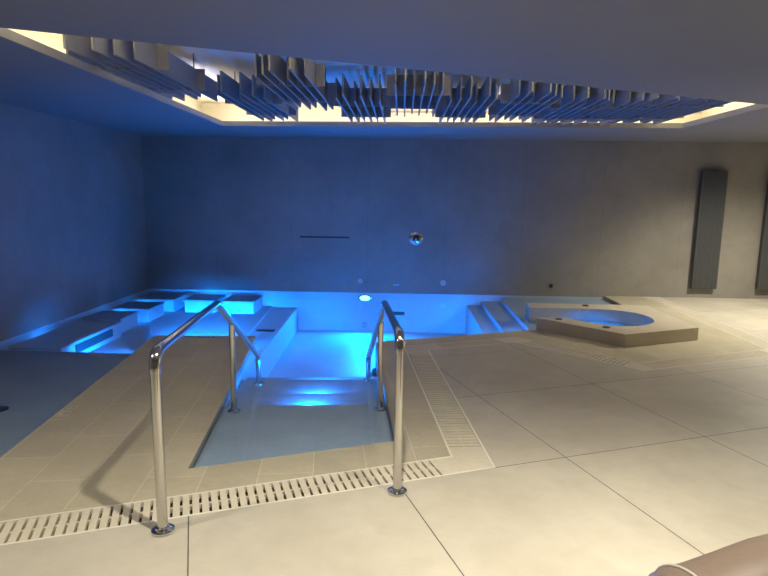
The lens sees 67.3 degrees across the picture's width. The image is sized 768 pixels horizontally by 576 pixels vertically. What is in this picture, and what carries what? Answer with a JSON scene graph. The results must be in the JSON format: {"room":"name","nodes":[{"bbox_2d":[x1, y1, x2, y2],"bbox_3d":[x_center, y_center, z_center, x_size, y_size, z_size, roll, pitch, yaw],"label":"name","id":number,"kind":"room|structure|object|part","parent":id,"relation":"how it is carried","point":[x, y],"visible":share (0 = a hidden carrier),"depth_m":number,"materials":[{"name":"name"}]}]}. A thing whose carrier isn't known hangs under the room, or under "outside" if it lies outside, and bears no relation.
{"room":"indoor spa pool","nodes":[
{"label":"indoor spa pool","id":0,"kind":"room"},
{"bbox_2d":[0,103,148,341],"bbox_3d":[-4.367,-0.560,3.582,0.200,3.122,12.570,1,9,2],"label":"wall","id":1,"kind":"structure","parent":0,"point":[73,227],"depth_m":7.48,"materials":[{"name":"grey paint"}]},
{"bbox_2d":[0,289,616,438],"bbox_3d":[-0.304,1.018,6.139,7.830,0.679,7.750,1,9,2],"label":"swimming pool","id":2,"kind":"object","parent":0,"point":[330,339],"visible":0.04,"depth_m":9.91,"materials":[{"name":"stone"}]},
{"bbox_2d":[0,350,130,456],"bbox_3d":[-3.291,1.285,4.348,1.965,0.625,3.780,1,9,2],"label":"shelf","id":3,"kind":"object","parent":2,"relation":"in","point":[34,385],"visible":0.25,"depth_m":5.15,"materials":[{"name":"tile"}]},
{"bbox_2d":[0,406,8,411],"bbox_3d":[-3.007,0.944,4.498,0.140,0.010,0.140,1,9,2],"label":"drain","id":4,"kind":"object","parent":3,"relation":"on","point":[2,408],"visible":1,"depth_m":4.50,"materials":[{"name":"black plastic"}]},
{"bbox_2d":[89,306,272,353],"bbox_3d":[-2.976,0.799,8.132,2.355,0.420,3.905,1,9,2],"label":"floor","id":5,"kind":"structure","parent":2,"relation":"in","point":[214,324],"depth_m":8.26,"materials":[{"name":"tile"}]},
{"bbox_2d":[8,320,121,352],"bbox_3d":[-3.808,0.645,7.029,0.600,0.205,1.400,1,9,2],"label":"lounger","id":6,"kind":"object","parent":5,"relation":"on","point":[80,335],"visible":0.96,"depth_m":6.91,"materials":[{"name":"tile"}]},
{"bbox_2d":[75,329,112,351],"bbox_3d":[-3.524,0.639,7.044,0.010,0.100,0.850,1,9,2],"label":"grille","id":7,"kind":"object","parent":6,"relation":"attached to","point":[84,345],"depth_m":7.01,"materials":[{"name":"grey"}]},
{"bbox_2d":[82,311,138,332],"bbox_3d":[-3.833,0.474,8.117,0.540,0.205,0.560,1,9,2],"label":"lounger","id":8,"kind":"object","parent":5,"relation":"on","point":[129,319],"visible":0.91,"depth_m":8.04,"materials":[{"name":"tile"}]},
{"bbox_3d":[-3.832,0.387,8.103,0.540,0.030,0.560,1,9,2],"label":"seat","id":9,"kind":"part","parent":8,"relation":"part of","materials":[{"name":"tile"}]},
{"bbox_2d":[111,301,164,321],"bbox_3d":[-3.759,0.360,8.851,0.580,0.205,0.570,1,9,2],"label":"lounger","id":10,"kind":"object","parent":5,"relation":"on","point":[148,311],"visible":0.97,"depth_m":8.69,"materials":[{"name":"stone"}]},
{"bbox_3d":[-3.758,0.273,8.837,0.580,0.030,0.570,1,9,2],"label":"seat","id":11,"kind":"part","parent":10,"relation":"part of","materials":[{"name":"stone"}]},
{"bbox_2d":[134,293,186,311],"bbox_3d":[-3.714,0.236,9.645,0.660,0.205,0.580,1,9,2],"label":"lounger","id":12,"kind":"object","parent":5,"relation":"on","point":[173,301],"visible":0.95,"depth_m":9.47,"materials":[{"name":"stone"}]},
{"bbox_3d":[-3.713,0.149,9.632,0.660,0.030,0.580,1,9,2],"label":"seat","id":13,"kind":"part","parent":12,"relation":"part of","materials":[{"name":"stone"}]},
{"bbox_2d":[182,294,225,312],"bbox_3d":[-2.975,0.253,9.599,0.540,0.205,0.590,1,9,2],"label":"lounger","id":14,"kind":"object","parent":5,"relation":"on","point":[197,302],"visible":0.81,"depth_m":9.34,"materials":[{"name":"stone"}]},
{"bbox_3d":[-2.974,0.167,9.585,0.540,0.030,0.590,1,9,2],"label":"seat","id":15,"kind":"part","parent":14,"relation":"part of","materials":[{"name":"stone"}]},
{"bbox_2d":[221,295,262,313],"bbox_3d":[-2.336,0.269,9.555,0.540,0.205,0.600,1,9,2],"label":"lounger","id":16,"kind":"object","parent":5,"relation":"on","point":[234,304],"visible":0.99,"depth_m":9.29,"materials":[{"name":"stone"}]},
{"bbox_3d":[-2.335,0.182,9.542,0.540,0.030,0.600,1,9,2],"label":"seat","id":17,"kind":"part","parent":16,"relation":"part of","materials":[{"name":"stone"}]},
{"bbox_2d":[248,307,297,376],"bbox_3d":[-1.714,0.786,8.393,0.440,0.400,3.321,1,9,0],"label":"divider","id":18,"kind":"object","parent":2,"relation":"in","point":[284,320],"visible":0.5,"depth_m":8.41,"materials":[{"name":"tile"}]},
{"bbox_2d":[256,329,274,331],"bbox_3d":[-1.691,0.605,8.230,0.260,0.008,0.100,1,9,2],"label":"grille","id":19,"kind":"object","parent":18,"relation":"on","point":[264,330],"visible":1,"depth_m":8.21,"materials":[{"name":"black plastic"}]},
{"bbox_2d":[194,377,392,467],"bbox_3d":[-0.669,1.218,4.913,1.345,0.652,2.822,0,9,-4],"label":"stair","id":20,"kind":"structure","parent":2,"relation":"in","point":[281,416],"depth_m":4.30,"materials":[{"name":"tile"}]},
{"bbox_2d":[149,300,263,536],"bbox_3d":[-1.122,0.586,4.021,0.121,1.056,2.751,0,9,-3],"label":"handrail","id":21,"kind":"object","parent":20,"relation":"on","point":[163,528],"visible":1,"depth_m":2.74,"materials":[{"name":"silver metal"}]},
{"bbox_3d":[-1.058,0.772,2.715,0.049,0.796,0.049,1,9,2],"label":"post","id":22,"kind":"part","parent":21,"relation":"part of","materials":[{"name":"silver metal"}]},
{"bbox_3d":[-1.125,0.456,4.051,0.068,0.804,2.581,0,9,-2],"label":"rail","id":23,"kind":"part","parent":21,"relation":"part of","materials":[{"name":"silver metal"}]},
{"bbox_3d":[-1.151,0.604,4.395,0.045,0.710,0.045,1,9,2],"label":"post","id":24,"kind":"part","parent":21,"relation":"part of","materials":[{"name":"silver metal"}]},
{"bbox_3d":[-1.175,0.792,5.397,0.046,0.220,0.046,1,9,2],"label":"post","id":25,"kind":"part","parent":21,"relation":"part of","materials":[{"name":"silver metal"}]},
{"bbox_2d":[363,300,406,496],"bbox_3d":[-0.028,0.557,4.300,0.132,1.056,2.515,0,9,-6],"label":"handrail","id":26,"kind":"object","parent":20,"relation":"on","point":[397,490],"visible":1,"depth_m":3.14,"materials":[{"name":"silver metal"}]},
{"bbox_3d":[-0.152,0.804,5.559,0.046,0.175,0.046,1,9,2],"label":"post","id":27,"kind":"part","parent":26,"relation":"part of","materials":[{"name":"silver metal"}]},
{"bbox_3d":[-0.029,0.609,4.491,0.045,0.700,0.045,1,9,2],"label":"post","id":28,"kind":"part","parent":26,"relation":"part of","materials":[{"name":"silver metal"}]},
{"bbox_3d":[-0.033,0.450,4.333,0.056,0.849,2.345,0,9,-5],"label":"rail","id":29,"kind":"part","parent":26,"relation":"part of","materials":[{"name":"silver metal"}]},
{"bbox_3d":[0.078,0.725,3.114,0.049,0.796,0.049,1,9,2],"label":"post","id":30,"kind":"part","parent":26,"relation":"part of","materials":[{"name":"silver metal"}]},
{"bbox_2d":[358,295,371,301],"bbox_3d":[-0.328,0.175,9.923,0.243,0.122,0.013,1,9,2],"label":"lamp","id":31,"kind":"object","parent":2,"relation":"attached to","point":[364,298],"visible":1,"depth_m":9.92,"materials":[{"name":"silver metal"}]},
{"bbox_2d":[372,368,375,376],"bbox_3d":[-0.099,0.930,6.329,0.038,0.106,0.108,6,10,28],"label":"lamp","id":32,"kind":"object","parent":2,"relation":"attached to","point":[374,369],"visible":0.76,"depth_m":6.31,"materials":[{"name":"silver metal"}]},
{"bbox_2d":[393,311,404,314],"bbox_3d":[0.224,0.437,9.950,0.260,0.060,0.010,1,9,2],"label":"grille","id":33,"kind":"object","parent":2,"relation":"attached to","point":[395,313],"visible":0.64,"depth_m":9.95,"materials":[{"name":"black plastic"}]},
{"bbox_2d":[466,298,611,334],"bbox_3d":[2.523,0.706,8.516,2.310,0.635,2.758,1,9,2],"label":"steps","id":34,"kind":"structure","parent":2,"relation":"on","point":[506,315],"depth_m":8.99,"materials":[{"name":"tile"}]},
{"bbox_2d":[0,296,764,520],"bbox_3d":[0.106,0.757,5.733,11.338,0.070,4.082,-4,10,-26],"label":"deck","id":35,"kind":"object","parent":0,"point":[98,454],"visible":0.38,"depth_m":3.94,"materials":[{"name":"tile"}]},
{"bbox_2d":[54,406,77,415],"bbox_3d":[-2.362,0.914,4.290,0.092,0.002,0.207,0,9,-5],"label":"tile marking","id":36,"kind":"structure","parent":35,"relation":"on","point":[65,406],"depth_m":4.28,"materials":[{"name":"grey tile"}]},
{"bbox_2d":[526,303,698,347],"bbox_3d":[2.791,0.448,7.261,1.790,0.180,1.860,1,9,2],"label":"tub surround","id":37,"kind":"object","parent":35,"relation":"on","point":[654,327],"visible":0.98,"depth_m":6.98,"materials":[{"name":"stone"}]},
{"bbox_2d":[0,297,767,575],"bbox_3d":[1.700,1.115,3.750,11.980,0.120,12.370,1,9,2],"label":"floor","id":38,"kind":"structure","parent":0,"point":[602,468],"depth_m":3.11,"materials":[{"name":"tile"}]},
{"bbox_2d":[0,456,495,545],"bbox_3d":[-1.880,1.190,2.729,5.321,0.052,0.238,-2,9,-19],"label":"drain grate","id":39,"kind":"object","parent":38,"relation":"in","point":[26,529],"visible":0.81,"depth_m":3.08,"materials":[{"name":"grey plastic"}]},
{"bbox_2d":[405,346,494,466],"bbox_3d":[0.448,0.883,4.894,0.254,0.052,2.882,0,9,-4],"label":"drain grate","id":40,"kind":"object","parent":38,"relation":"in","point":[461,440],"visible":0.97,"depth_m":4.37,"materials":[{"name":"grey plastic"}]},
{"bbox_2d":[515,337,643,370],"bbox_3d":[2.014,0.708,6.147,0.228,0.052,1.582,-8,12,-43],"label":"drain grate","id":41,"kind":"object","parent":38,"relation":"in","point":[611,360],"visible":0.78,"depth_m":6.09,"materials":[{"name":"grey plastic"}]},
{"bbox_2d":[638,349,767,370],"bbox_3d":[3.420,0.755,5.970,2.091,0.052,0.232,-2,9,-20],"label":"drain grate","id":42,"kind":"object","parent":38,"relation":"in","point":[671,363],"visible":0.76,"depth_m":5.91,"materials":[{"name":"grey plastic"}]},
{"bbox_2d":[645,297,767,348],"bbox_3d":[4.419,0.450,8.003,0.260,0.052,3.601,1,9,3],"label":"drain grate","id":43,"kind":"object","parent":38,"relation":"in","point":[762,343],"visible":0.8,"depth_m":7.74,"materials":[{"name":"grey"}]},
{"bbox_2d":[649,534,767,575],"bbox_3d":[1.244,1.095,1.419,0.840,0.631,0.862,-3,10,-22],"label":"lounge chair","id":44,"kind":"object","parent":38,"relation":"on","point":[747,557],"visible":1,"depth_m":1.59,"materials":[{"name":"beige leather"}]},
{"bbox_2d":[0,0,767,142],"bbox_3d":[1.739,-1.680,3.312,11.980,0.420,12.370,1,9,2],"label":"ceiling","id":45,"kind":"structure","parent":0,"point":[705,49],"depth_m":3.94,"materials":[{"name":"paint"}]},
{"bbox_2d":[63,34,217,101],"bbox_3d":[-2.030,-1.989,5.032,0.620,0.345,2.214,1,9,2],"label":"ceiling baffles","id":46,"kind":"object","parent":45,"relation":"hanging from","point":[150,66],"visible":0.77,"depth_m":4.64,"materials":[{"name":"fabric"}]},
{"bbox_3d":[-2.043,-1.857,4.652,0.620,0.193,0.016,1,9,2],"label":"cross panel","id":47,"kind":"part","parent":46,"relation":"part of","materials":[{"name":"fabric"}]},
{"bbox_3d":[-2.015,-1.991,5.511,0.620,0.193,0.016,1,9,2],"label":"cross panel","id":48,"kind":"part","parent":46,"relation":"part of","materials":[{"name":"fabric"}]},
{"bbox_2d":[217,71,298,121],"bbox_3d":[-1.407,-2.234,6.647,0.620,0.345,2.214,1,9,2],"label":"cluster","id":49,"kind":"object","parent":45,"relation":"hanging from","point":[261,102],"visible":0.73,"depth_m":6.11,"materials":[{"name":"fabric"}]},
{"bbox_3d":[-1.421,-2.101,6.267,0.620,0.193,0.016,1,9,2],"label":"cross panel","id":50,"kind":"part","parent":49,"relation":"part of","materials":[{"name":"fabric"}]},
{"bbox_3d":[-1.393,-2.236,7.126,0.620,0.193,0.016,1,9,2],"label":"cross panel","id":51,"kind":"part","parent":49,"relation":"part of","materials":[{"name":"fabric"}]},
{"bbox_2d":[254,53,335,110],"bbox_3d":[-0.832,-2.063,5.608,0.620,0.345,2.214,1,9,2],"label":"cluster","id":52,"kind":"object","parent":45,"relation":"hanging from","point":[296,81],"visible":0.84,"depth_m":5.21,"materials":[{"name":"fabric"}]},
{"bbox_3d":[-0.846,-1.931,5.228,0.620,0.193,0.016,1,9,2],"label":"cross panel","id":53,"kind":"part","parent":52,"relation":"part of","materials":[{"name":"fabric"}]},
{"bbox_3d":[-0.818,-2.065,6.087,0.620,0.193,0.016,1,9,2],"label":"cross panel","id":54,"kind":"part","parent":52,"relation":"part of","materials":[{"name":"fabric"}]},
{"bbox_2d":[333,74,390,123],"bbox_3d":[-0.236,-2.229,6.718,0.620,0.345,2.214,1,9,2],"label":"cluster","id":55,"kind":"object","parent":45,"relation":"hanging from","point":[356,102],"visible":0.97,"depth_m":6.33,"materials":[{"name":"fabric"}]},
{"bbox_3d":[-0.249,-2.096,6.337,0.620,0.193,0.016,1,9,2],"label":"cross panel","id":56,"kind":"part","parent":55,"relation":"part of","materials":[{"name":"fabric"}]},
{"bbox_3d":[-0.222,-2.231,7.196,0.620,0.193,0.016,1,9,2],"label":"cross panel","id":57,"kind":"part","parent":55,"relation":"part of","materials":[{"name":"fabric"}]},
{"bbox_2d":[387,68,450,116],"bbox_3d":[0.350,-2.107,5.994,0.620,0.345,2.214,1,9,2],"label":"cluster","id":58,"kind":"object","parent":45,"relation":"hanging from","point":[406,91],"visible":0.78,"depth_m":5.61,"materials":[{"name":"fabric"}]},
{"bbox_3d":[0.364,-2.109,6.473,0.620,0.193,0.016,1,9,2],"label":"cross panel","id":59,"kind":"part","parent":58,"relation":"part of","materials":[{"name":"fabric"}]},
{"bbox_3d":[0.336,-1.975,5.614,0.620,0.193,0.016,1,9,2],"label":"cross panel","id":60,"kind":"part","parent":58,"relation":"part of","materials":[{"name":"fabric"}]},
{"bbox_2d":[435,74,497,123],"bbox_3d":[0.931,-2.201,6.645,0.620,0.345,2.214,1,9,2],"label":"cluster","id":61,"kind":"object","parent":45,"relation":"hanging from","point":[468,102],"visible":0.79,"depth_m":6.25,"materials":[{"name":"fabric"}]},
{"bbox_3d":[0.945,-2.203,7.124,0.620,0.193,0.016,1,9,2],"label":"cross panel","id":62,"kind":"part","parent":61,"relation":"part of","materials":[{"name":"metal"}]},
{"bbox_3d":[0.917,-2.069,6.265,0.620,0.193,0.016,1,9,2],"label":"cross panel","id":63,"kind":"part","parent":61,"relation":"part of","materials":[{"name":"fabric"}]},
{"bbox_2d":[488,79,562,122],"bbox_3d":[1.541,-2.153,6.389,0.620,0.345,2.214,1,9,2],"label":"cluster","id":64,"kind":"object","parent":45,"relation":"hanging from","point":[523,99],"visible":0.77,"depth_m":6.00,"materials":[{"name":"fabric"}]},
{"bbox_3d":[1.555,-2.155,6.867,0.620,0.193,0.016,1,9,2],"label":"cross panel","id":65,"kind":"part","parent":64,"relation":"part of","materials":[{"name":"metal"}]},
{"bbox_3d":[1.528,-2.020,6.008,0.620,0.193,0.016,1,9,2],"label":"cross panel","id":66,"kind":"part","parent":64,"relation":"part of","materials":[{"name":"fabric"}]},
{"bbox_2d":[391,109,701,116],"bbox_3d":[1.947,-2.473,8.124,4.858,0.100,0.050,1,9,4],"label":"trim","id":67,"kind":"structure","parent":45,"relation":"attached to","point":[399,110],"depth_m":8.22,"materials":[{"name":"beige paint"}]},
{"bbox_2d":[531,85,614,125],"bbox_3d":[2.149,-2.187,6.657,0.620,0.345,2.214,1,9,2],"label":"cluster","id":68,"kind":"object","parent":45,"relation":"hanging from","point":[577,102],"visible":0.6,"depth_m":6.15,"materials":[{"name":"fabric"}]},
{"bbox_3d":[2.163,-2.189,7.136,0.620,0.193,0.016,1,9,2],"label":"cross panel","id":69,"kind":"part","parent":68,"relation":"part of","materials":[{"name":"fabric"}]},
{"bbox_3d":[2.135,-2.054,6.277,0.620,0.193,0.016,1,9,2],"label":"cross panel","id":70,"kind":"part","parent":68,"relation":"part of","materials":[{"name":"fabric"}]},
{"bbox_2d":[573,90,679,125],"bbox_3d":[2.727,-2.168,6.593,0.620,0.345,2.214,1,9,2],"label":"cluster","id":71,"kind":"object","parent":45,"relation":"hanging from","point":[627,104],"visible":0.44,"depth_m":6.21,"materials":[{"name":"fabric"}]},
{"bbox_3d":[2.741,-2.171,7.071,0.620,0.193,0.016,1,9,2],"label":"cross panel","id":72,"kind":"part","parent":71,"relation":"part of","materials":[{"name":"metal"}]},
{"bbox_3d":[2.713,-2.036,6.212,0.620,0.193,0.016,1,9,2],"label":"cross panel","id":73,"kind":"part","parent":71,"relation":"part of","materials":[{"name":"fabric"}]},
{"bbox_2d":[622,96,732,124],"bbox_3d":[3.273,-2.138,6.443,0.620,0.345,2.214,1,9,2],"label":"cluster","id":74,"kind":"object","parent":45,"relation":"hanging from","point":[686,106],"visible":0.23,"depth_m":6.37,"materials":[{"name":"fabric"}]},
{"bbox_3d":[3.287,-2.140,6.922,0.620,0.193,0.016,1,9,2],"label":"cross panel","id":75,"kind":"part","parent":74,"relation":"part of","materials":[{"name":"metal"}]},
{"bbox_3d":[3.259,-2.005,6.062,0.620,0.193,0.016,1,9,2],"label":"cross panel","id":76,"kind":"part","parent":74,"relation":"part of","materials":[{"name":"fabric"}]},
{"bbox_2d":[141,136,767,298],"bbox_3d":[1.922,-1.435,9.709,12.380,3.122,0.200,1,9,2],"label":"wall","id":77,"kind":"structure","parent":0,"point":[493,217],"depth_m":9.67,"materials":[{"name":"grey paint"}]},
{"bbox_2d":[299,236,349,238],"bbox_3d":[-1.008,-0.861,9.787,0.860,0.029,0.014,1,9,2],"label":"spout","id":78,"kind":"object","parent":77,"relation":"attached to","point":[300,236],"visible":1,"depth_m":9.79,"materials":[{"name":"black"}]},
{"bbox_2d":[409,231,422,244],"bbox_3d":[0.539,-0.838,9.703,0.236,0.236,0.084,1,9,2],"label":"wall fitting","id":79,"kind":"object","parent":77,"relation":"attached to","point":[415,237],"visible":1,"depth_m":9.71,"materials":[{"name":"silver metal"}]},
{"bbox_2d":[440,280,445,285],"bbox_3d":[1.007,-0.085,9.842,0.104,0.104,0.012,1,9,2],"label":"round disc","id":80,"kind":"object","parent":77,"relation":"attached to","point":[442,282],"visible":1,"depth_m":9.84,"materials":[{"name":"grey plastic"}]},
{"bbox_2d":[690,170,728,288],"bbox_3d":[5.350,-0.949,9.521,0.408,1.939,0.097,1,9,2],"label":"radiator","id":81,"kind":"object","parent":77,"relation":"attached to","point":[713,183],"visible":1,"depth_m":9.47,"materials":[{"name":"grey metal"}]},
{"bbox_2d":[755,184,767,289],"bbox_3d":[6.429,-0.929,9.489,0.408,1.939,0.097,1,9,2],"label":"radiator","id":82,"kind":"object","parent":77,"relation":"attached to","point":[762,273],"visible":1,"depth_m":9.52,"materials":[{"name":"grey metal"}]},
{"bbox_3d":[6.428,-0.924,9.466,0.400,1.935,0.050,1,9,2],"label":"panel","id":83,"kind":"part","parent":82,"relation":"part of","materials":[{"name":"grey metal"}]}
]}

